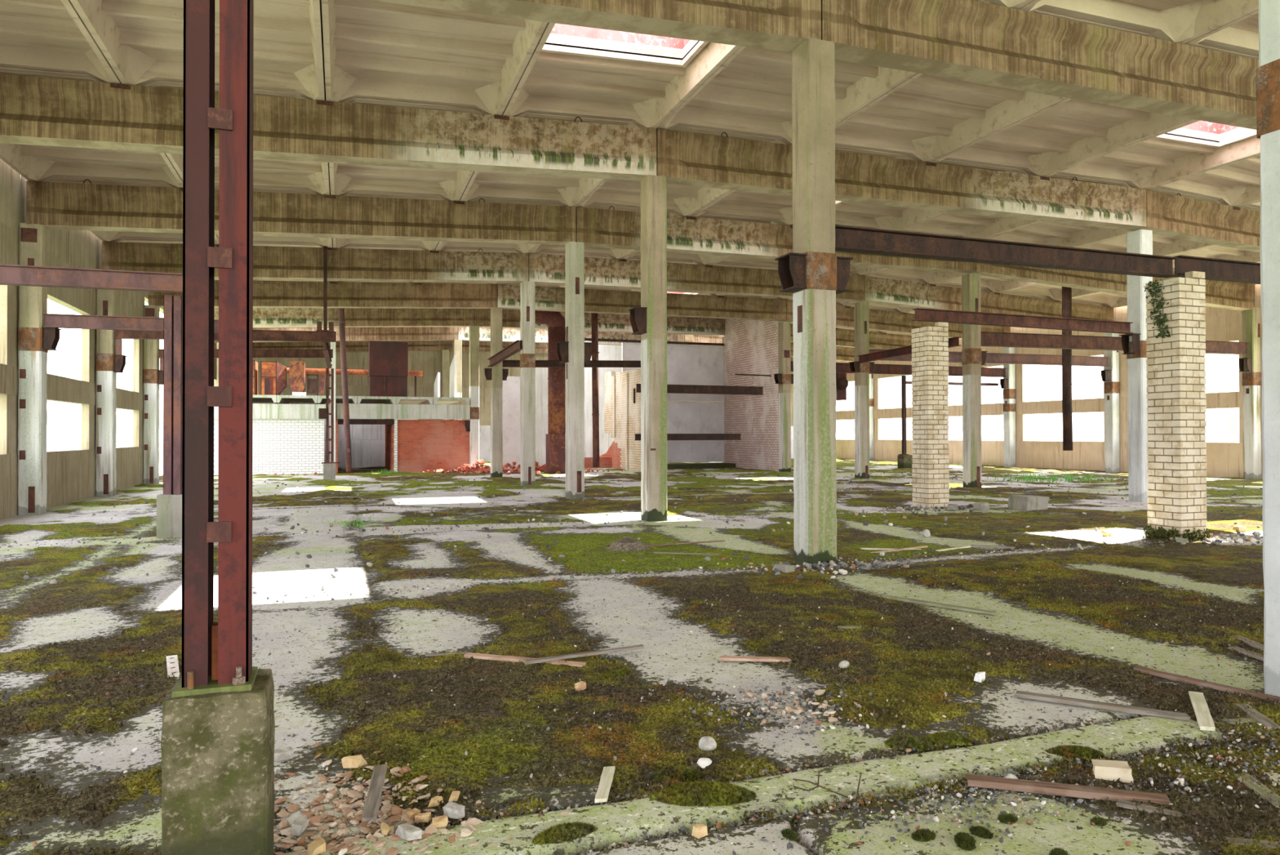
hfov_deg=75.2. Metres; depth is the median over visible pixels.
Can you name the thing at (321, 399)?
deck slab
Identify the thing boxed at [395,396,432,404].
deck slab
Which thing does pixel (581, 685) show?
stone
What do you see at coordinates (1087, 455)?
wall
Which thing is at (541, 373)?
wall
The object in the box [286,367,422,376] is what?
pipe
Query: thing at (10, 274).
steel beam
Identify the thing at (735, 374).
rod
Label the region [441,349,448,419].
concrete column
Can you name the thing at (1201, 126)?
skylight
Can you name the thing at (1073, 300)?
roof slab
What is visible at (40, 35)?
roof slab
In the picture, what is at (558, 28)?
skylight
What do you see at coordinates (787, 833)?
moss cushion
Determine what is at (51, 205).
roof beam
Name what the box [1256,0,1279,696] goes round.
concrete column
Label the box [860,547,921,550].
stick
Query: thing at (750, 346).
brick wall
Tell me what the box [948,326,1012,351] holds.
wall
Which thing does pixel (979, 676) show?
stone
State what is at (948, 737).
moss cushion
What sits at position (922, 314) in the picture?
steel beam
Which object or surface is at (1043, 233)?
roof slab
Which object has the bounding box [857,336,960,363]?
steel beam
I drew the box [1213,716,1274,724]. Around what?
plank
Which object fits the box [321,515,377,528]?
grass
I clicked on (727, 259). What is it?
roof slab
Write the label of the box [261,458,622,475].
rubble
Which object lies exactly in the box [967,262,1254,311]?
roof beam
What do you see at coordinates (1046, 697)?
plank
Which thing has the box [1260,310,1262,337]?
wall
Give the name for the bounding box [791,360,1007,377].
steel beam
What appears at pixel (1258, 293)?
wall
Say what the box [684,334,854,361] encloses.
roof beam
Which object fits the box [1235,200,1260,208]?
roof slab
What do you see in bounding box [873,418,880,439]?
wall
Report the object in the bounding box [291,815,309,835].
chunk
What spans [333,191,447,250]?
roof slab
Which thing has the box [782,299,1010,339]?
roof beam
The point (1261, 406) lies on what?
wall
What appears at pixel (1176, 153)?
roof slab
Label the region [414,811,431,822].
chunk
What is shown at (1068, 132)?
roof slab
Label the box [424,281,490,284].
roof slab
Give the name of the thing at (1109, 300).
roof slab
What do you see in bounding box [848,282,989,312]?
roof slab
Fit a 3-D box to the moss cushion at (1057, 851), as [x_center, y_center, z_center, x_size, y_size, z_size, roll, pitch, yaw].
[1.689,1.721,3.348,0.086,0.043,0.122,0,-1,29]
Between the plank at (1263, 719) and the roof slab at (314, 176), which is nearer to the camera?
the plank at (1263, 719)
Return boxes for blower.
[288,360,306,395]
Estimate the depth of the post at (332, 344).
36.65 m
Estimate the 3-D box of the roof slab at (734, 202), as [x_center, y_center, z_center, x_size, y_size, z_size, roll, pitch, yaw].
[3.914,-6.258,21.164,3.302,0.648,5.960,0,-1,-20]
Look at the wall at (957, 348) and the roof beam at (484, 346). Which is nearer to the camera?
the wall at (957, 348)
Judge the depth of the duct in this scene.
36.72 m
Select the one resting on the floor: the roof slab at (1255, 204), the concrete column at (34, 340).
the concrete column at (34, 340)
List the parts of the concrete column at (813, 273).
embedded plate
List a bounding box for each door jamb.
[335,419,337,472]
[394,419,397,471]
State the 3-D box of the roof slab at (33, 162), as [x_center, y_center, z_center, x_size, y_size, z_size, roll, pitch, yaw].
[-10.875,-5.673,15.854,3.077,0.604,5.960,0,-1,-20]
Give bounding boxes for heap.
[601,534,654,551]
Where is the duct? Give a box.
[534,310,565,473]
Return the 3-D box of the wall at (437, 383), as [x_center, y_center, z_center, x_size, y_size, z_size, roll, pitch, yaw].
[-10.879,-2.115,44.505,0.120,1.540,2.000,0,-1,-20]
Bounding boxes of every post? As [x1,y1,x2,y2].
[115,338,122,355]
[160,357,163,369]
[163,294,182,494]
[172,0,257,697]
[315,245,334,331]
[318,364,339,463]
[330,329,335,462]
[898,375,909,454]
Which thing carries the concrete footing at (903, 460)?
on the floor
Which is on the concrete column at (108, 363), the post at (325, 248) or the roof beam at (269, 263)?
the roof beam at (269, 263)
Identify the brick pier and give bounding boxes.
[613,375,615,436]
[625,373,628,470]
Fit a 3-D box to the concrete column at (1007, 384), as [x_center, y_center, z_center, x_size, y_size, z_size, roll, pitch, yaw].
[18.745,-1.159,42.373,0.697,6.400,0.449,0,-1,-20]
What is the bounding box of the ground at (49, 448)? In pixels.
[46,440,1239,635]
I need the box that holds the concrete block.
[1008,494,1049,511]
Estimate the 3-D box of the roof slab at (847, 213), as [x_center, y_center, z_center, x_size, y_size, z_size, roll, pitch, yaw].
[7.021,-6.195,22.277,3.302,0.490,5.960,0,-1,-20]
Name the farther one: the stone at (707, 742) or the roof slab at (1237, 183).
the roof slab at (1237, 183)
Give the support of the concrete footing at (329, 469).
on the floor
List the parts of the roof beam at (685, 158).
embedded plate, embedded plate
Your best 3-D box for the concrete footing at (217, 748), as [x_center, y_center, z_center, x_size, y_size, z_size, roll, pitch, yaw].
[-1.599,1.358,3.174,0.354,0.768,0.358,0,-1,-20]
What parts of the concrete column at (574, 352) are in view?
embedded plate, embedded plate, embedded plate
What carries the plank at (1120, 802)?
on the floor
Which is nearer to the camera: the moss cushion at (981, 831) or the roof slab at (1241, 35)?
the moss cushion at (981, 831)
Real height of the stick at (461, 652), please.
0.012 m
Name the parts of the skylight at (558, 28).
curb panel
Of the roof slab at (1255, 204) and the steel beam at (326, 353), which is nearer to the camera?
the roof slab at (1255, 204)
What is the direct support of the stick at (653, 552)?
on the moss
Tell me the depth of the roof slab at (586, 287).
37.17 m
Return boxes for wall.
[0,158,144,519]
[144,291,163,313]
[159,474,163,479]
[213,342,217,379]
[213,342,793,462]
[213,418,324,475]
[323,412,417,466]
[385,424,394,471]
[397,419,469,471]
[433,372,439,396]
[449,354,457,397]
[502,376,519,468]
[534,367,547,467]
[584,344,621,457]
[584,457,612,468]
[599,368,640,471]
[621,342,724,462]
[724,318,782,471]
[835,287,1255,477]
[835,360,849,363]
[835,409,854,419]
[846,373,854,382]
[871,360,886,362]
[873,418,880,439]
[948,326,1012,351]
[1103,411,1105,441]
[1238,339,1242,391]
[1239,407,1243,442]
[1254,284,1261,310]
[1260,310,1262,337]
[1260,337,1262,390]
[1261,406,1262,442]
[1261,442,1262,479]
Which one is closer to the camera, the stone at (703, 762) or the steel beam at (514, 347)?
the stone at (703, 762)
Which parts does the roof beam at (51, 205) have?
embedded plate, embedded plate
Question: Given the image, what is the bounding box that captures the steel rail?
[584,337,724,346]
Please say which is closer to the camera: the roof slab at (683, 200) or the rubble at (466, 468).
the roof slab at (683, 200)
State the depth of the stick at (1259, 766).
4.19 m
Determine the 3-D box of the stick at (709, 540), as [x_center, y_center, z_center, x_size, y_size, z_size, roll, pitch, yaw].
[0.724,1.776,12.768,1.274,0.021,0.032,0,0,-19]
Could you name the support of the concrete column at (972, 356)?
on the floor
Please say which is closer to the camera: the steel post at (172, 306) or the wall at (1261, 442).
the steel post at (172, 306)
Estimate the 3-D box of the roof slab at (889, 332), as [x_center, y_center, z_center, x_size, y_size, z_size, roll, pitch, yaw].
[14.285,-5.455,50.375,3.252,0.624,5.960,0,-1,-20]
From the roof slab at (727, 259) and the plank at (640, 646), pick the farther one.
the roof slab at (727, 259)
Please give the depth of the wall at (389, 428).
40.13 m
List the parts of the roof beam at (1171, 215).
embedded plate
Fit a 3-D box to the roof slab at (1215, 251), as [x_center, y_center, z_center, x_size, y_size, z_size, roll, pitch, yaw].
[19.328,-5.823,26.689,3.252,0.624,5.960,0,-1,-20]
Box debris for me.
[0,469,1279,854]
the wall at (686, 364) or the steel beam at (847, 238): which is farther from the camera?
the wall at (686, 364)
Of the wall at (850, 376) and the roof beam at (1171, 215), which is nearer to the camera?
the roof beam at (1171, 215)
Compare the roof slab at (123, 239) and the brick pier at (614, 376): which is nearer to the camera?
the roof slab at (123, 239)
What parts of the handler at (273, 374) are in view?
frame, door, casing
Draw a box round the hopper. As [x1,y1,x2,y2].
[368,340,408,396]
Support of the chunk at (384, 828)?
on the rubble at (399, 813)
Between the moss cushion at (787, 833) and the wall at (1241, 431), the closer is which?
the moss cushion at (787, 833)
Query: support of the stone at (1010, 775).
on the floor
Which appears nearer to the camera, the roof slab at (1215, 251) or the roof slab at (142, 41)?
the roof slab at (142, 41)
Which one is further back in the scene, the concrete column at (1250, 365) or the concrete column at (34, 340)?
the concrete column at (1250, 365)
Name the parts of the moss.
perforated strip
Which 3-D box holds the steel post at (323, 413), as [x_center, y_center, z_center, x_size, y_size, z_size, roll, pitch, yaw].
[-12.091,-0.537,32.342,0.770,3.860,0.350,0,-1,-20]
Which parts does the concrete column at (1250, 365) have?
embedded plate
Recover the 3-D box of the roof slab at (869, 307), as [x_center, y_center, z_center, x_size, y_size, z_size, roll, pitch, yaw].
[10.192,-5.824,42.535,3.252,0.624,5.960,0,-1,-20]
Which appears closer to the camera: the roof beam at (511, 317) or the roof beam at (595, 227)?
the roof beam at (595, 227)
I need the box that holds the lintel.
[337,418,394,424]
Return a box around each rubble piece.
[772,563,795,572]
[946,503,958,510]
[973,501,989,510]
[981,506,989,512]
[1100,529,1112,537]
[1174,536,1188,542]
[1232,524,1247,532]
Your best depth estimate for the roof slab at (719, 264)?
31.83 m
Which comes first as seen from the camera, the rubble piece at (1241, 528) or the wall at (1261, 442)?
the rubble piece at (1241, 528)
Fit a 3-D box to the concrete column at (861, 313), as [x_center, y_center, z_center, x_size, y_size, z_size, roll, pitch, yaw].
[8.650,-1.446,32.380,0.945,6.840,0.449,0,-1,-20]
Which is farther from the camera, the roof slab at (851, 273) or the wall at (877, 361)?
the wall at (877, 361)
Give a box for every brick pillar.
[911,321,949,508]
[1145,271,1207,538]
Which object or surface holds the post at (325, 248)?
on the steel beam at (258, 335)
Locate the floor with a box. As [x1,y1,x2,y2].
[0,457,1264,854]
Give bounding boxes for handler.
[253,360,257,394]
[260,360,286,395]
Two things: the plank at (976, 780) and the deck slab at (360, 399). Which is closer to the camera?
the plank at (976, 780)
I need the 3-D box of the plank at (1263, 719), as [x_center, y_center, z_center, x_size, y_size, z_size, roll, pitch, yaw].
[3.672,1.718,4.943,0.074,0.020,0.434,0,-1,15]
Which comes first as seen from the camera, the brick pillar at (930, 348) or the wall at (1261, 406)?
the brick pillar at (930, 348)
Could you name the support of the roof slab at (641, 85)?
on the roof beam at (782, 25)
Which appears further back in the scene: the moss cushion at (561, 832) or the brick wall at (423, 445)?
the brick wall at (423, 445)
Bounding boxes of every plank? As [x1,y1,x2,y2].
[361,763,386,821]
[463,652,586,666]
[523,644,644,664]
[594,765,615,802]
[718,655,791,662]
[869,592,996,614]
[964,773,1171,804]
[1013,689,1191,720]
[1115,798,1184,817]
[1133,665,1279,702]
[1188,690,1215,730]
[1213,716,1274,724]
[1225,836,1279,847]
[1226,645,1263,661]
[1229,635,1263,650]
[1233,773,1279,807]
[1234,702,1279,729]
[1264,772,1279,784]
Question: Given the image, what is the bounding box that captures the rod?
[734,373,771,376]
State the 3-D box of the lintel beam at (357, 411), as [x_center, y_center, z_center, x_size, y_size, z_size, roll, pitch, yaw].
[-10.762,-0.725,38.026,5.870,0.670,0.250,0,-1,-20]
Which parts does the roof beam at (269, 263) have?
embedded plate, embedded plate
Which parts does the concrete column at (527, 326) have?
embedded plate, embedded plate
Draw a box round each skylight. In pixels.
[550,23,690,48]
[666,291,685,293]
[1180,120,1238,133]
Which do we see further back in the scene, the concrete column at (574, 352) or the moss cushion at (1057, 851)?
the concrete column at (574, 352)
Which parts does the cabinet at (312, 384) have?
leg, motor, leg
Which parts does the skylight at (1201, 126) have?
curb panel, curb panel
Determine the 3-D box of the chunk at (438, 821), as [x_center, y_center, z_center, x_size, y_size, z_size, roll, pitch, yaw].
[-0.870,1.717,3.615,0.069,0.039,0.046,0,-1,-23]
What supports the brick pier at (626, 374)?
attached to the brick wall at (634, 375)
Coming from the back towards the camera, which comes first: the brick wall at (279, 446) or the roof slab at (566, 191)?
the brick wall at (279, 446)
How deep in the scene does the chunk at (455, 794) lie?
3.85 m
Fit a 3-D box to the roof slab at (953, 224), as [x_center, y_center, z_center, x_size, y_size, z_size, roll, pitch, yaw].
[10.127,-6.211,23.392,3.302,0.490,5.960,0,-1,-20]
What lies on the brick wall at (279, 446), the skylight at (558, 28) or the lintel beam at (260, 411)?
the lintel beam at (260, 411)
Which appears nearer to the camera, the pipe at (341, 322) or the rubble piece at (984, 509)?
the rubble piece at (984, 509)
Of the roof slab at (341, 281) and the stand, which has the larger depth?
the stand
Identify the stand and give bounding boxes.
[414,375,416,396]
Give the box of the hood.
[276,361,286,395]
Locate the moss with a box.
[0,457,1279,854]
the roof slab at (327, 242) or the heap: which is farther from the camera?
the roof slab at (327, 242)
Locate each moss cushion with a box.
[530,820,598,844]
[601,668,629,678]
[646,779,756,807]
[649,764,704,780]
[781,826,799,840]
[884,733,934,751]
[911,827,936,841]
[922,730,973,745]
[954,830,977,850]
[968,823,993,838]
[995,812,1018,823]
[1044,744,1105,759]
[1047,847,1069,854]
[1088,815,1107,826]
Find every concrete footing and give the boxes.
[155,493,182,537]
[160,668,275,854]
[323,462,335,479]
[897,454,912,468]
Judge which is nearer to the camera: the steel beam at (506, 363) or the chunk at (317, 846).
the chunk at (317, 846)
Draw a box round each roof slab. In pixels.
[0,0,121,84]
[0,66,182,188]
[42,176,218,244]
[70,0,324,101]
[114,237,182,244]
[145,80,329,195]
[214,184,332,248]
[253,237,333,281]
[253,279,334,281]
[321,0,547,115]
[328,97,484,200]
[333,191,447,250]
[334,244,426,282]
[341,280,410,282]
[418,247,519,284]
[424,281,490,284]
[434,197,563,253]
[459,112,637,206]
[497,249,613,284]
[502,22,740,128]
[502,283,564,287]
[528,203,679,259]
[576,125,786,216]
[584,286,640,291]
[621,213,782,265]
[627,256,700,264]
[656,0,989,145]
[675,291,714,295]
[690,146,915,225]
[708,256,777,266]
[711,262,777,295]
[721,271,856,299]
[723,293,779,298]
[785,273,924,306]
[835,9,1156,162]
[835,159,1028,230]
[835,305,897,327]
[835,311,915,333]
[839,327,879,332]
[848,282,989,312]
[849,231,959,275]
[863,267,967,284]
[888,332,911,335]
[896,173,1131,238]
[906,291,1049,312]
[929,43,1258,176]
[933,275,1037,292]
[982,187,1221,247]
[986,0,1032,9]
[997,268,1174,300]
[1018,0,1258,44]
[1044,120,1260,189]
[1059,292,1127,307]
[1061,299,1106,306]
[1077,205,1260,256]
[1145,153,1260,206]
[1165,244,1260,269]
[1184,8,1258,56]
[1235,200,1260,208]
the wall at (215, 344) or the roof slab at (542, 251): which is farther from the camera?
the wall at (215, 344)
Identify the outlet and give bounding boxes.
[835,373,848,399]
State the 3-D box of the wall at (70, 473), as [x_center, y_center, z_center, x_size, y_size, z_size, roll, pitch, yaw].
[-14.585,-1.881,20.862,0.220,7.600,17.980,0,-1,-20]
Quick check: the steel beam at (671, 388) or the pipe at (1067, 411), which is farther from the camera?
the steel beam at (671, 388)
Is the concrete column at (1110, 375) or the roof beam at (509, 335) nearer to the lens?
the concrete column at (1110, 375)
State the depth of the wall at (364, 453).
44.16 m
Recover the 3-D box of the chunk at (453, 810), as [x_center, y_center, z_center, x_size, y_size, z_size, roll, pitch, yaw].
[-0.832,1.712,3.714,0.094,0.054,0.048,0,-1,21]
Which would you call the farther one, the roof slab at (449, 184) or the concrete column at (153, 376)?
the concrete column at (153, 376)
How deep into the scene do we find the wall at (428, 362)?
50.43 m
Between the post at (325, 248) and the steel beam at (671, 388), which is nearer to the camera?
the post at (325, 248)
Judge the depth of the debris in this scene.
4.92 m
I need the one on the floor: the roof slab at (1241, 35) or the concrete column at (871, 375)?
the concrete column at (871, 375)
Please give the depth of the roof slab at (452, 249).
28.33 m
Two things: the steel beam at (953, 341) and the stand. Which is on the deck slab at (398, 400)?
the stand
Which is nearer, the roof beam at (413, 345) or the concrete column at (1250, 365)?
the concrete column at (1250, 365)
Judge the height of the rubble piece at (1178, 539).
0.126 m
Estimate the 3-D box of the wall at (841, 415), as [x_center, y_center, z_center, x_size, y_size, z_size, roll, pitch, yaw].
[14.108,-0.838,56.643,0.220,0.620,5.980,0,-1,-20]
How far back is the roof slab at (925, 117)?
16.78 m
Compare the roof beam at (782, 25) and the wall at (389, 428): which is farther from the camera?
the wall at (389, 428)
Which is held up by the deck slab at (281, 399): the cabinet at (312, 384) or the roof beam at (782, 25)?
the cabinet at (312, 384)
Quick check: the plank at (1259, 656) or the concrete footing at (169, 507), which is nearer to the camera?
the plank at (1259, 656)
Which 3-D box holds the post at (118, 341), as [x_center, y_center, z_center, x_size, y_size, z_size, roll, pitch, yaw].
[-14.934,-2.305,23.822,0.120,0.460,0.120,0,-1,-20]
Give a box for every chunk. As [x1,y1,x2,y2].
[274,746,293,761]
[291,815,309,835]
[306,836,325,854]
[341,754,368,768]
[380,822,389,835]
[395,822,422,839]
[406,807,420,819]
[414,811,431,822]
[427,795,443,807]
[431,814,448,827]
[442,800,465,818]
[448,790,460,801]
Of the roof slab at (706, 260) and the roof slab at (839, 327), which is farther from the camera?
the roof slab at (839, 327)
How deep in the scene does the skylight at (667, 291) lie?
40.25 m
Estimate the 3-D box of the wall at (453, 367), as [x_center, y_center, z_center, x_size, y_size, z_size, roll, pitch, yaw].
[-9.503,-2.487,42.239,0.120,2.240,2.000,0,-1,-20]
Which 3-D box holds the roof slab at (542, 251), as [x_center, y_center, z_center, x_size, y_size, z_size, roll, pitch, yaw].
[-3.243,-6.057,31.344,3.302,0.490,5.960,0,-1,-20]
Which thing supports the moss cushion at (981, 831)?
on the floor
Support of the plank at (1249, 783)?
on the floor
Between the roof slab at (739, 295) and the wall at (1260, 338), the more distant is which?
the roof slab at (739, 295)
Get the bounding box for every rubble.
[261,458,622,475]
[273,688,862,854]
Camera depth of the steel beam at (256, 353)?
30.81 m
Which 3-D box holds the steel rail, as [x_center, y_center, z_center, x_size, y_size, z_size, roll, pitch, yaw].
[0.845,-4.346,42.303,7.600,0.120,0.100,0,-1,-20]
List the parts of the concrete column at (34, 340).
embedded plate, embedded plate, embedded plate, embedded plate, embedded plate, embedded plate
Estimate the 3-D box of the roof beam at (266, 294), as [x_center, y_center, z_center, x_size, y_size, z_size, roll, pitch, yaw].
[-11.601,-5.025,31.520,12.288,1.500,0.426,0,-1,-20]
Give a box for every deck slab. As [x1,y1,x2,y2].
[253,394,279,404]
[276,395,318,404]
[317,395,356,404]
[356,395,395,404]
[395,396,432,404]
[432,396,469,404]
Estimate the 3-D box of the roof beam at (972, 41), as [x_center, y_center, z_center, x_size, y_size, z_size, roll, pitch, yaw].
[8.508,-5.540,13.243,13.178,1.020,0.420,0,-1,-20]
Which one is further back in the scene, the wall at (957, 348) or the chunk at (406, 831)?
the wall at (957, 348)
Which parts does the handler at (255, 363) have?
frame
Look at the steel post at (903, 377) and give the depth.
41.07 m
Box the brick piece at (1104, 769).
[1091,758,1133,782]
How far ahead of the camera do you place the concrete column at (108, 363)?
23.60 m
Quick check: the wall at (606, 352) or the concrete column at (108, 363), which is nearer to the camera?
the concrete column at (108, 363)
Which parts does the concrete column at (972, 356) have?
embedded plate, embedded plate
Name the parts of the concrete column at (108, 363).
embedded plate, embedded plate, embedded plate, embedded plate, embedded plate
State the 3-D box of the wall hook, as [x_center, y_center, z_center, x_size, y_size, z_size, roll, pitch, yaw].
[-0.272,-1.499,39.337,0.060,0.700,0.120,0,-1,-20]
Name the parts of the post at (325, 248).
foot plate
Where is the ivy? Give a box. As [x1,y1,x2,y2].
[1143,279,1170,338]
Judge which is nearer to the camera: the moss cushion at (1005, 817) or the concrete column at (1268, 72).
the moss cushion at (1005, 817)
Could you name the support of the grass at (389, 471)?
on the moss
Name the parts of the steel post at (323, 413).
plate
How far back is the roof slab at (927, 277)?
32.87 m
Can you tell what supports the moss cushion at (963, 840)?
on the floor
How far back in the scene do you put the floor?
6.21 m
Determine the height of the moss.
0.112 m
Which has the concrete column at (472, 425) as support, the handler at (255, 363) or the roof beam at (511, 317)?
the roof beam at (511, 317)
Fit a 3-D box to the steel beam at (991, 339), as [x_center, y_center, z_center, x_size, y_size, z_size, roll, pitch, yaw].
[16.791,-2.906,28.939,12.500,0.550,0.240,0,-1,-20]
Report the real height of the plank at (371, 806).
0.021 m
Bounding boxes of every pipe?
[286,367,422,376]
[337,307,351,471]
[591,312,599,466]
[1062,286,1072,450]
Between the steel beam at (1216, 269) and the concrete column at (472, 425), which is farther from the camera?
the concrete column at (472, 425)
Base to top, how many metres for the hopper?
2.740 m
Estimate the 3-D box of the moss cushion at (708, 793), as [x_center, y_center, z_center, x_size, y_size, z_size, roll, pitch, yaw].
[0.287,1.709,3.902,0.538,0.083,0.232,0,0,2]
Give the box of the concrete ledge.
[667,462,735,469]
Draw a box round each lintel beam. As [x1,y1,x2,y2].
[213,403,329,418]
[336,403,470,418]
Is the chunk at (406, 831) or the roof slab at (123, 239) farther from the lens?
the roof slab at (123, 239)
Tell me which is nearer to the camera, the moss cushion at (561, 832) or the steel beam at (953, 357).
the moss cushion at (561, 832)
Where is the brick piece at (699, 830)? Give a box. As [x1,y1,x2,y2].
[691,822,707,838]
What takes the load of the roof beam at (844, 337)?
attached to the brick wall at (750, 346)
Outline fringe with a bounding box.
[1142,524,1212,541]
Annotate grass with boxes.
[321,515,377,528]
[367,468,406,473]
[986,469,1128,483]
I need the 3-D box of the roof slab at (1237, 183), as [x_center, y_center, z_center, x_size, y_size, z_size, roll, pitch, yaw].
[15.235,-6.269,18.850,3.252,0.778,5.960,0,-1,-20]
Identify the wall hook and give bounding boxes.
[633,388,635,403]
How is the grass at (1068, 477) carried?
on the floor
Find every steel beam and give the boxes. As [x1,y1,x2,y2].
[0,263,182,293]
[43,313,218,333]
[113,329,336,342]
[158,348,333,358]
[322,341,332,368]
[487,340,523,366]
[502,360,640,367]
[634,433,741,439]
[635,383,764,395]
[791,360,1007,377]
[835,224,1177,278]
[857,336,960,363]
[869,348,1110,366]
[906,381,999,386]
[912,307,1133,333]
[981,331,1249,355]
[1173,254,1260,284]
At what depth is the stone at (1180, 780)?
4.01 m
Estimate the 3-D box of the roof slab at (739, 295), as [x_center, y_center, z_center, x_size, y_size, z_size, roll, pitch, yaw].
[4.050,-6.054,40.334,3.302,0.490,5.960,0,-1,-20]
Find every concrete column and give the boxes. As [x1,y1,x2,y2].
[17,222,61,515]
[95,288,127,496]
[142,305,163,484]
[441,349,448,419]
[453,339,462,419]
[464,325,479,469]
[484,306,508,477]
[520,280,535,485]
[555,241,593,499]
[628,174,667,521]
[773,321,793,471]
[774,37,853,564]
[848,301,875,478]
[869,373,873,460]
[961,273,987,487]
[999,346,1015,466]
[1100,332,1119,472]
[1119,229,1152,502]
[1236,306,1262,479]
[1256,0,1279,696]
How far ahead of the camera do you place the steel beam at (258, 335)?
25.08 m
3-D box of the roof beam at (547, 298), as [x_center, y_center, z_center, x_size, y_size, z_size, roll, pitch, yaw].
[0.406,-5.331,35.830,13.178,1.020,0.426,0,-1,-20]
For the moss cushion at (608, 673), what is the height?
0.058 m
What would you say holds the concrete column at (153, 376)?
on the floor
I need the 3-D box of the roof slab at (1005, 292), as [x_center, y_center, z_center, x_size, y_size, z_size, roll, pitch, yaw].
[15.277,-5.718,37.984,3.252,0.624,5.960,0,-1,-20]
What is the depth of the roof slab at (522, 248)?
26.97 m
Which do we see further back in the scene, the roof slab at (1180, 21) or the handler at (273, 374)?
the handler at (273, 374)
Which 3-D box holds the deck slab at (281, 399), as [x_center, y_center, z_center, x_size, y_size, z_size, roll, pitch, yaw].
[-15.974,-1.216,39.067,1.640,0.330,5.780,0,-1,-20]
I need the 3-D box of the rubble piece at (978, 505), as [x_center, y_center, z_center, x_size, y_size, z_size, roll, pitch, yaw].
[7.705,1.773,18.731,0.352,0.177,0.263,0,-1,-37]
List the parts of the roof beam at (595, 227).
embedded plate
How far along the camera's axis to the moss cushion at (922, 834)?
3.51 m
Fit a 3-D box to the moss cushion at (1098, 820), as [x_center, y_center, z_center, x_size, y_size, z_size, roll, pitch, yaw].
[2.008,1.724,3.643,0.079,0.042,0.055,0,0,-4]
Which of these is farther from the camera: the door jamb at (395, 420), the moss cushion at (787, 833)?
the door jamb at (395, 420)
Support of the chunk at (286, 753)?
on the floor
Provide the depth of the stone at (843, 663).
6.02 m
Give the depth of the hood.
38.35 m
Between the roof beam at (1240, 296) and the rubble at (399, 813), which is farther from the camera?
the roof beam at (1240, 296)
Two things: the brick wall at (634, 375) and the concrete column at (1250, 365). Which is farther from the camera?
the brick wall at (634, 375)
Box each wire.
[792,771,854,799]
[857,772,862,799]
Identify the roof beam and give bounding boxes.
[0,74,656,181]
[26,181,576,244]
[102,241,528,283]
[148,280,497,308]
[213,307,474,327]
[213,326,457,342]
[253,340,444,352]
[368,0,821,52]
[444,340,547,353]
[457,326,684,345]
[474,308,724,335]
[497,284,786,320]
[528,253,864,301]
[576,206,975,273]
[656,128,1146,230]
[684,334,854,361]
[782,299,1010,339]
[790,323,911,349]
[821,0,1258,129]
[860,275,1113,320]
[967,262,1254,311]
[1132,189,1260,252]
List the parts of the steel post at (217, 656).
plate, batten plate, batten plate, batten plate, batten plate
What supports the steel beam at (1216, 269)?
on the brick pillar at (1176, 443)
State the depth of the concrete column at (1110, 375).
36.58 m
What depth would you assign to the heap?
12.15 m
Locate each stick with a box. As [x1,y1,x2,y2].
[425,651,468,656]
[648,540,724,546]
[653,551,719,555]
[837,625,862,628]
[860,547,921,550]
[871,545,927,552]
[935,545,971,551]
[970,544,1014,548]
[1231,764,1274,768]
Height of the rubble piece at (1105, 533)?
0.098 m
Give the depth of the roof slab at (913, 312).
45.71 m
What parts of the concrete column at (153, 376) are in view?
embedded plate, embedded plate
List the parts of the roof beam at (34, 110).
embedded plate, embedded plate, embedded plate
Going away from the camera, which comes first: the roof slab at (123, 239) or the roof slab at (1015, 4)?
the roof slab at (1015, 4)
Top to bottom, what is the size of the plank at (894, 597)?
0.025 m
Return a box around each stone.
[574,680,586,690]
[697,757,711,768]
[698,735,716,750]
[838,660,849,667]
[921,528,930,537]
[973,671,985,682]
[1005,773,1017,778]
[1173,777,1184,785]
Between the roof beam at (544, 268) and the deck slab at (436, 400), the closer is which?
the roof beam at (544, 268)
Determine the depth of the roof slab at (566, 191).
21.14 m
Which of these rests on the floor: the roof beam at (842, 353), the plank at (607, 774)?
the plank at (607, 774)
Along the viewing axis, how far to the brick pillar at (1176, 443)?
13.29 m
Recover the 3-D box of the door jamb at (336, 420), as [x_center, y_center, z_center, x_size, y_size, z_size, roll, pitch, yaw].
[-13.725,0.849,37.294,0.300,2.420,0.300,0,-1,-20]
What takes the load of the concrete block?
on the floor
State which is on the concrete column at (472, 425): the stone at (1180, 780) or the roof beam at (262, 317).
the roof beam at (262, 317)
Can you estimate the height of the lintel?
0.240 m
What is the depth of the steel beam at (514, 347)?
29.98 m
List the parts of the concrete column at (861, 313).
embedded plate, embedded plate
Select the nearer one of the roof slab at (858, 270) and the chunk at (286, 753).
the chunk at (286, 753)
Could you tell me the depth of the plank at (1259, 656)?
6.36 m
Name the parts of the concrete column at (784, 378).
embedded plate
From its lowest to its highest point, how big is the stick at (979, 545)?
0.020 m
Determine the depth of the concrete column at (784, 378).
37.84 m
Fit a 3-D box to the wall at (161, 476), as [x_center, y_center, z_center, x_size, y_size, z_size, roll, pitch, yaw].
[-18.629,1.944,32.125,0.220,0.160,5.980,0,-1,-20]

